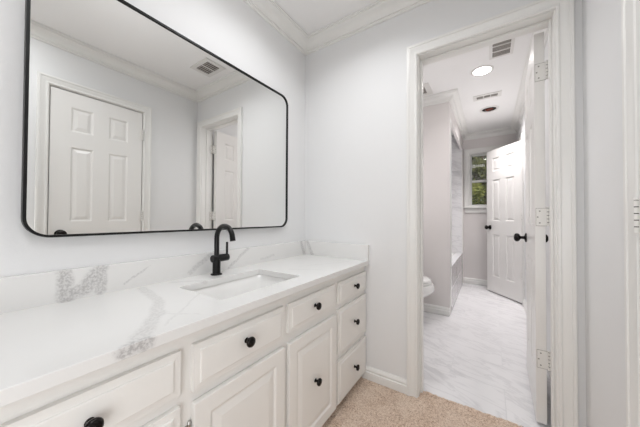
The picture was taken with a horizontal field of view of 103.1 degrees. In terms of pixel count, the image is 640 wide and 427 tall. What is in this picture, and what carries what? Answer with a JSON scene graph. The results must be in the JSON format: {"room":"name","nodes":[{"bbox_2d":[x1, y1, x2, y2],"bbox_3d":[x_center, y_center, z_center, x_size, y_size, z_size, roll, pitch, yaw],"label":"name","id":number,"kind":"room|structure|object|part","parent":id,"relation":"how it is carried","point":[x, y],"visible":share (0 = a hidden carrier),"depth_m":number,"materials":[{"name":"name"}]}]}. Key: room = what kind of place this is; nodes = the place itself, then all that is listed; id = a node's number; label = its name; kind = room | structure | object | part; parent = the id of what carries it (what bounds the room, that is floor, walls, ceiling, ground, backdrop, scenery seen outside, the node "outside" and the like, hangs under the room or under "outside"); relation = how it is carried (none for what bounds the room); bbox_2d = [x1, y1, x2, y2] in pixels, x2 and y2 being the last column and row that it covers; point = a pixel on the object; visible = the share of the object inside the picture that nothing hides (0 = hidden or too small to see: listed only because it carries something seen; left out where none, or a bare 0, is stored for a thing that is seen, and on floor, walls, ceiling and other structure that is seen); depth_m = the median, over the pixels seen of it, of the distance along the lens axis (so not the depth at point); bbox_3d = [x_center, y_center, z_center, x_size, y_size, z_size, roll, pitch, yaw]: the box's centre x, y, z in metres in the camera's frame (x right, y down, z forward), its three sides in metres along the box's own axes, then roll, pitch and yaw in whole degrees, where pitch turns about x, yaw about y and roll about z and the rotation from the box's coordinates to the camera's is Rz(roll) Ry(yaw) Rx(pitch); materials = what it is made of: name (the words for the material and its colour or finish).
{"room":"bathroom","nodes":[
{"label":"bathroom","id":0,"kind":"room"},
{"bbox_2d":[0,0,305,276],"bbox_3d":[-0.198,-0.093,1.937,0.100,2.438,6.700,0,-1,34],"label":"wall","id":1,"kind":"structure","parent":0,"point":[231,30],"depth_m":1.15,"materials":[{"name":"paint"}]},
{"bbox_2d":[0,240,305,313],"bbox_3d":[-0.564,0.247,1.276,0.019,0.103,1.633,0,-1,34],"label":"backsplash","id":2,"kind":"structure","parent":1,"relation":"attached to","point":[18,292],"depth_m":0.95,"materials":[{"name":"stone"}]},
{"bbox_2d":[21,0,287,236],"bbox_3d":[-0.566,-0.364,1.271,0.028,0.896,1.199,0,-1,34],"label":"wall mirror","id":3,"kind":"object","parent":1,"relation":"attached to","point":[131,125],"visible":1,"depth_m":1.01,"materials":[{"name":"black mirror"}]},
{"bbox_2d":[243,0,432,55],"bbox_3d":[-0.395,-1.296,0.177,1.534,0.081,3.319,0,-1,34],"label":"trim","id":4,"kind":"structure","parent":1,"relation":"attached to","point":[380,11],"depth_m":1.68,"materials":[{"name":"paint"}]},
{"bbox_2d":[274,0,531,134],"bbox_3d":[0.856,-1.357,1.243,2.634,0.080,6.680,0,-1,34],"label":"ceiling","id":5,"kind":"structure","parent":0,"point":[454,72],"depth_m":2.31,"materials":[{"name":"paint"}]},
{"bbox_2d":[423,83,432,95],"bbox_3d":[1.082,-1.292,2.667,0.150,0.006,0.260,0,-1,34],"label":"ceiling vent","id":6,"kind":"object","parent":5,"relation":"in","point":[427,90],"visible":0.52,"depth_m":2.65,"materials":[{"name":"metal"}]},
{"bbox_2d":[471,65,493,75],"bbox_3d":[1.473,-1.296,2.312,0.180,0.006,0.180,0,-1,34],"label":"recessed light","id":7,"kind":"object","parent":5,"relation":"in","point":[485,69],"visible":1,"depth_m":2.30,"materials":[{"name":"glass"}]},
{"bbox_2d":[473,90,501,101],"bbox_3d":[1.834,-1.287,2.790,0.260,0.006,0.130,0,-1,34],"label":"ceiling vent","id":8,"kind":"object","parent":5,"relation":"in","point":[497,93],"visible":1,"depth_m":2.79,"materials":[{"name":"metal"}]},
{"bbox_2d":[479,105,498,112],"bbox_3d":[2.079,-1.272,3.125,0.204,0.026,0.204,0,-1,34],"label":"recessed light","id":9,"kind":"object","parent":5,"relation":"in","point":[487,109],"visible":1,"depth_m":3.10,"materials":[{"name":"metal"}]},
{"bbox_2d":[489,38,514,59],"bbox_3d":[1.421,-1.300,1.990,0.160,0.006,0.270,0,-1,34],"label":"ceiling vent","id":10,"kind":"object","parent":5,"relation":"in","point":[504,48],"visible":0.77,"depth_m":2.01,"materials":[{"name":"metal"}]},
{"bbox_2d":[322,283,550,426],"bbox_3d":[0.873,1.100,1.250,2.634,0.062,6.580,0,-1,34],"label":"floor","id":11,"kind":"structure","parent":0,"point":[475,356],"depth_m":1.64,"materials":[{"name":"tile"}]},
{"bbox_2d":[0,267,365,426],"bbox_3d":[-0.341,0.693,1.131,0.548,0.736,1.613,0,-1,34],"label":"vanity cabinet","id":12,"kind":"object","parent":11,"relation":"on","point":[289,361],"visible":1,"depth_m":0.82,"materials":[{"name":"paint"}]},
{"bbox_3d":[-0.474,0.416,0.513,0.019,0.116,0.376,0,-1,34],"label":"drawer","id":13,"kind":"part","parent":12,"relation":"part of","materials":[{"name":"paint"}]},
{"bbox_3d":[-0.451,0.420,0.503,0.032,0.034,0.034,0,-1,34],"label":"knob","id":14,"kind":"part","parent":12,"relation":"part of","materials":[{"name":"black metal"}]},
{"bbox_3d":[-0.474,0.627,0.510,0.019,0.245,0.376,0,-1,34],"label":"drawer","id":15,"kind":"part","parent":12,"relation":"part of","materials":[{"name":"paint"}]},
{"bbox_2d":[0,240,368,407],"bbox_3d":[-0.351,0.259,1.134,0.531,0.130,1.633,0,-1,34],"label":"countertop","id":16,"kind":"structure","parent":12,"relation":"on","point":[58,327],"depth_m":0.79,"materials":[{"name":"stone"}]},
{"bbox_2d":[210,224,235,275],"bbox_3d":[-0.449,0.172,1.225,0.162,0.248,0.091,0,-1,34],"label":"faucet","id":17,"kind":"object","parent":16,"relation":"on","point":[216,259],"visible":1,"depth_m":1.23,"materials":[{"name":"black metal"}]},
{"bbox_3d":[-0.453,0.131,1.206,0.147,0.167,0.026,0,-1,34],"label":"spout","id":18,"kind":"part","parent":17,"relation":"part of","materials":[{"name":"black metal"}]},
{"bbox_2d":[192,274,288,299],"bbox_3d":[-0.329,0.397,1.116,0.330,0.143,0.476,0,-1,34],"label":"sink","id":19,"kind":"object","parent":16,"relation":"in","point":[226,290],"visible":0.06,"depth_m":1.26,"materials":[{"name":"white ceramic"}]},
{"bbox_3d":[-0.247,0.428,0.852,0.019,0.129,0.369,0,-1,34],"label":"drawer","id":20,"kind":"part","parent":12,"relation":"part of","materials":[{"name":"paint"}]},
{"bbox_3d":[-0.248,0.769,0.849,0.019,0.490,0.370,0,-1,34],"label":"cabinet door","id":21,"kind":"part","parent":12,"relation":"part of","materials":[{"name":"paint"}]},
{"bbox_3d":[-0.231,0.420,0.834,0.032,0.034,0.034,0,-1,34],"label":"knob","id":22,"kind":"part","parent":12,"relation":"part of","materials":[{"name":"black metal"}]},
{"bbox_3d":[-0.025,0.429,1.185,0.019,0.119,0.375,0,-1,34],"label":"drawer","id":23,"kind":"part","parent":12,"relation":"part of","materials":[{"name":"paint"}]},
{"bbox_3d":[-0.025,0.774,1.183,0.019,0.490,0.379,0,-1,34],"label":"cabinet door","id":24,"kind":"part","parent":12,"relation":"part of","materials":[{"name":"paint"}]},
{"bbox_3d":[-0.011,0.423,1.164,0.032,0.034,0.034,0,-1,34],"label":"knob","id":25,"kind":"part","parent":12,"relation":"part of","materials":[{"name":"black metal"}]},
{"bbox_3d":[-0.009,0.770,1.165,0.032,0.034,0.034,0,-1,34],"label":"knob","id":26,"kind":"part","parent":12,"relation":"part of","materials":[{"name":"black metal"}]},
{"bbox_3d":[0.195,0.912,1.512,0.019,0.227,0.361,0,-1,34],"label":"drawer","id":27,"kind":"part","parent":12,"relation":"part of","materials":[{"name":"paint"}]},
{"bbox_3d":[0.196,0.644,1.516,0.019,0.245,0.361,0,-1,34],"label":"drawer","id":28,"kind":"part","parent":12,"relation":"part of","materials":[{"name":"paint"}]},
{"bbox_3d":[0.197,0.433,1.518,0.019,0.116,0.361,0,-1,34],"label":"drawer","id":29,"kind":"part","parent":12,"relation":"part of","materials":[{"name":"paint"}]},
{"bbox_2d":[423,276,433,297],"bbox_3d":[0.805,0.703,2.673,0.733,0.774,0.440,0,-1,34],"label":"toilet","id":30,"kind":"object","parent":11,"relation":"on","point":[428,287],"visible":0.09,"depth_m":2.43,"materials":[{"name":"white ceramic"}]},
{"bbox_3d":[0.897,0.653,2.612,0.458,0.037,0.362,0,-1,34],"label":"lid","id":31,"kind":"part","parent":30,"relation":"part of","materials":[{"name":"white ceramic"}]},
{"bbox_3d":[0.872,0.894,2.625,0.570,0.391,0.372,0,-1,34],"label":"bowl","id":32,"kind":"part","parent":30,"relation":"part of","materials":[{"name":"white ceramic"}]},
{"bbox_2d":[452,252,462,309],"bbox_3d":[1.516,0.858,3.647,0.821,0.500,1.414,0,-1,34],"label":"bathtub","id":33,"kind":"object","parent":11,"relation":"on","point":[457,258],"visible":0.21,"depth_m":3.36,"materials":[{"name":"stone"}]},
{"bbox_2d":[423,101,450,314],"bbox_3d":[1.082,-0.072,3.013,0.834,2.438,0.120,0,-1,34],"label":"wall","id":34,"kind":"structure","parent":0,"point":[436,118],"depth_m":2.80,"materials":[{"name":"paint"}]},
{"bbox_2d":[423,303,449,315],"bbox_3d":[1.038,1.053,2.940,0.834,0.086,0.017,0,-1,34],"label":"baseboard","id":35,"kind":"structure","parent":34,"relation":"attached to","point":[441,310],"depth_m":2.77,"materials":[{"name":"paint"}]},
{"bbox_2d":[305,0,585,426],"bbox_3d":[0.554,-0.094,1.591,1.534,2.438,0.121,0,-1,34],"label":"wall","id":36,"kind":"structure","parent":0,"point":[356,129],"depth_m":1.64,"materials":[{"name":"paint"}]},
{"bbox_2d":[362,365,406,394],"bbox_3d":[0.399,1.034,1.593,0.287,0.080,0.017,0,-1,34],"label":"baseboard","id":37,"kind":"structure","parent":36,"relation":"attached to","point":[394,382],"depth_m":1.58,"materials":[{"name":"paint"}]},
{"bbox_2d":[424,28,544,65],"bbox_3d":[0.904,0.036,1.441,0.730,2.076,0.021,0,-1,34],"label":"trim","id":38,"kind":"structure","parent":36,"relation":"attached to","point":[544,28],"depth_m":1.43,"materials":[{"name":"paint"}]},
{"bbox_2d":[406,0,578,426],"bbox_3d":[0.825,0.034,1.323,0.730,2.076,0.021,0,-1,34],"label":"trim","id":39,"kind":"structure","parent":36,"relation":"attached to","point":[564,9],"depth_m":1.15,"materials":[{"name":"paint"}]},
{"bbox_2d":[451,107,462,252],"bbox_3d":[1.549,-0.083,3.714,0.834,2.392,1.565,0,-1,34],"label":"wall","id":40,"kind":"structure","parent":0,"point":[456,152],"depth_m":4.07,"materials":[{"name":"stone"}]},
{"bbox_2d":[450,118,462,312],"bbox_3d":[1.828,0.038,3.386,0.016,2.135,1.558,0,-1,34],"label":"trim","id":41,"kind":"structure","parent":40,"relation":"attached to","point":[450,118],"depth_m":2.80,"materials":[{"name":"paint"}]},
{"bbox_2d":[423,28,547,140],"bbox_3d":[1.436,-1.250,2.922,1.534,0.081,3.040,0,-1,34],"label":"trim","id":42,"kind":"structure","parent":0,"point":[453,96],"depth_m":2.93,"materials":[{"name":"paint"}]},
{"bbox_2d":[463,133,516,279],"bbox_3d":[2.658,-0.051,3.993,0.700,2.438,0.130,0,-1,34],"label":"wall","id":43,"kind":"structure","parent":0,"point":[474,231],"depth_m":4.03,"materials":[{"name":"paint"}]},
{"bbox_2d":[463,277,486,285],"bbox_3d":[2.612,1.073,3.916,0.700,0.086,0.017,0,-1,34],"label":"baseboard","id":44,"kind":"structure","parent":43,"relation":"attached to","point":[465,280],"depth_m":4.02,"materials":[{"name":"paint"}]},
{"bbox_2d":[463,144,508,212],"bbox_3d":[2.647,-0.525,3.981,0.694,1.024,0.175,0,-1,34],"label":"window","id":45,"kind":"structure","parent":43,"relation":"in","point":[475,159],"depth_m":4.08,"materials":[{"name":"paint"}]},
{"bbox_3d":[2.660,-0.532,3.999,0.514,0.850,0.130,0,-1,34],"label":"frame","id":46,"kind":"part","parent":45,"relation":"part of","materials":[{"name":"paint"}]},
{"bbox_3d":[2.653,-0.326,3.988,0.490,0.413,0.030,0,-1,34],"label":"sash","id":47,"kind":"part","parent":45,"relation":"part of","materials":[{"name":"paint"}]},
{"bbox_3d":[2.674,-0.721,4.023,0.490,0.449,0.030,0,-1,34],"label":"sash","id":48,"kind":"part","parent":45,"relation":"part of","materials":[{"name":"paint"}]},
{"bbox_3d":[2.653,-0.319,3.988,0.462,0.355,0.004,0,-1,34],"label":"pane","id":49,"kind":"part","parent":45,"relation":"part of","materials":[{"name":"clear glass"}]},
{"bbox_3d":[2.675,-0.729,4.023,0.462,0.393,0.004,0,-1,34],"label":"pane","id":50,"kind":"part","parent":45,"relation":"part of","materials":[{"name":"clear glass"}]},
{"bbox_2d":[517,0,625,426],"bbox_3d":[1.170,-0.100,1.024,0.120,2.438,6.700,0,-1,34],"label":"wall","id":51,"kind":"structure","parent":0,"point":[601,19],"depth_m":0.94,"materials":[{"name":"paint"}]},
{"bbox_2d":[485,140,521,302],"bbox_3d":[2.462,0.100,3.392,0.175,1.993,0.609,0,-1,-3],"label":"door","id":52,"kind":"structure","parent":51,"relation":"in","point":[504,167],"depth_m":3.36,"materials":[{"name":"paint"}]},
{"bbox_2d":[519,133,524,305],"bbox_3d":[2.641,0.071,3.355,0.021,2.076,0.735,0,-1,34],"label":"trim","id":53,"kind":"structure","parent":51,"relation":"attached to","point":[521,138],"depth_m":3.05,"materials":[{"name":"paint"}]},
{"bbox_2d":[514,32,550,424],"bbox_3d":[1.285,0.069,1.523,0.182,1.993,0.633,0,-1,35],"label":"door","id":54,"kind":"structure","parent":51,"relation":"in","point":[535,237],"depth_m":1.31,"materials":[{"name":"paint"}]},
{"bbox_3d":[1.374,0.166,1.770,0.040,0.057,0.057,0,-1,35],"label":"knob","id":55,"kind":"part","parent":54,"relation":"part of","materials":[{"name":"black metal"}]},
{"bbox_2d":[523,299,550,377],"bbox_3d":[1.824,1.045,2.120,0.017,0.086,2.200,0,-1,34],"label":"baseboard","id":56,"kind":"structure","parent":51,"relation":"attached to","point":[524,301],"depth_m":2.87,"materials":[{"name":"paint"}]},
{"bbox_2d":[621,0,639,426],"bbox_3d":[0.689,0.021,0.430,0.021,2.076,0.734,0,-1,34],"label":"trim","id":57,"kind":"structure","parent":51,"relation":"attached to","point":[630,9],"depth_m":0.71,"materials":[{"name":"paint"}]},
{"bbox_2d":[632,197,639,232],"bbox_3d":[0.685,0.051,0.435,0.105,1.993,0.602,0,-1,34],"label":"hinge","id":58,"kind":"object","parent":57,"relation":"attached to","point":[636,203],"depth_m":0.68,"materials":[{"name":"metal"}]}
]}

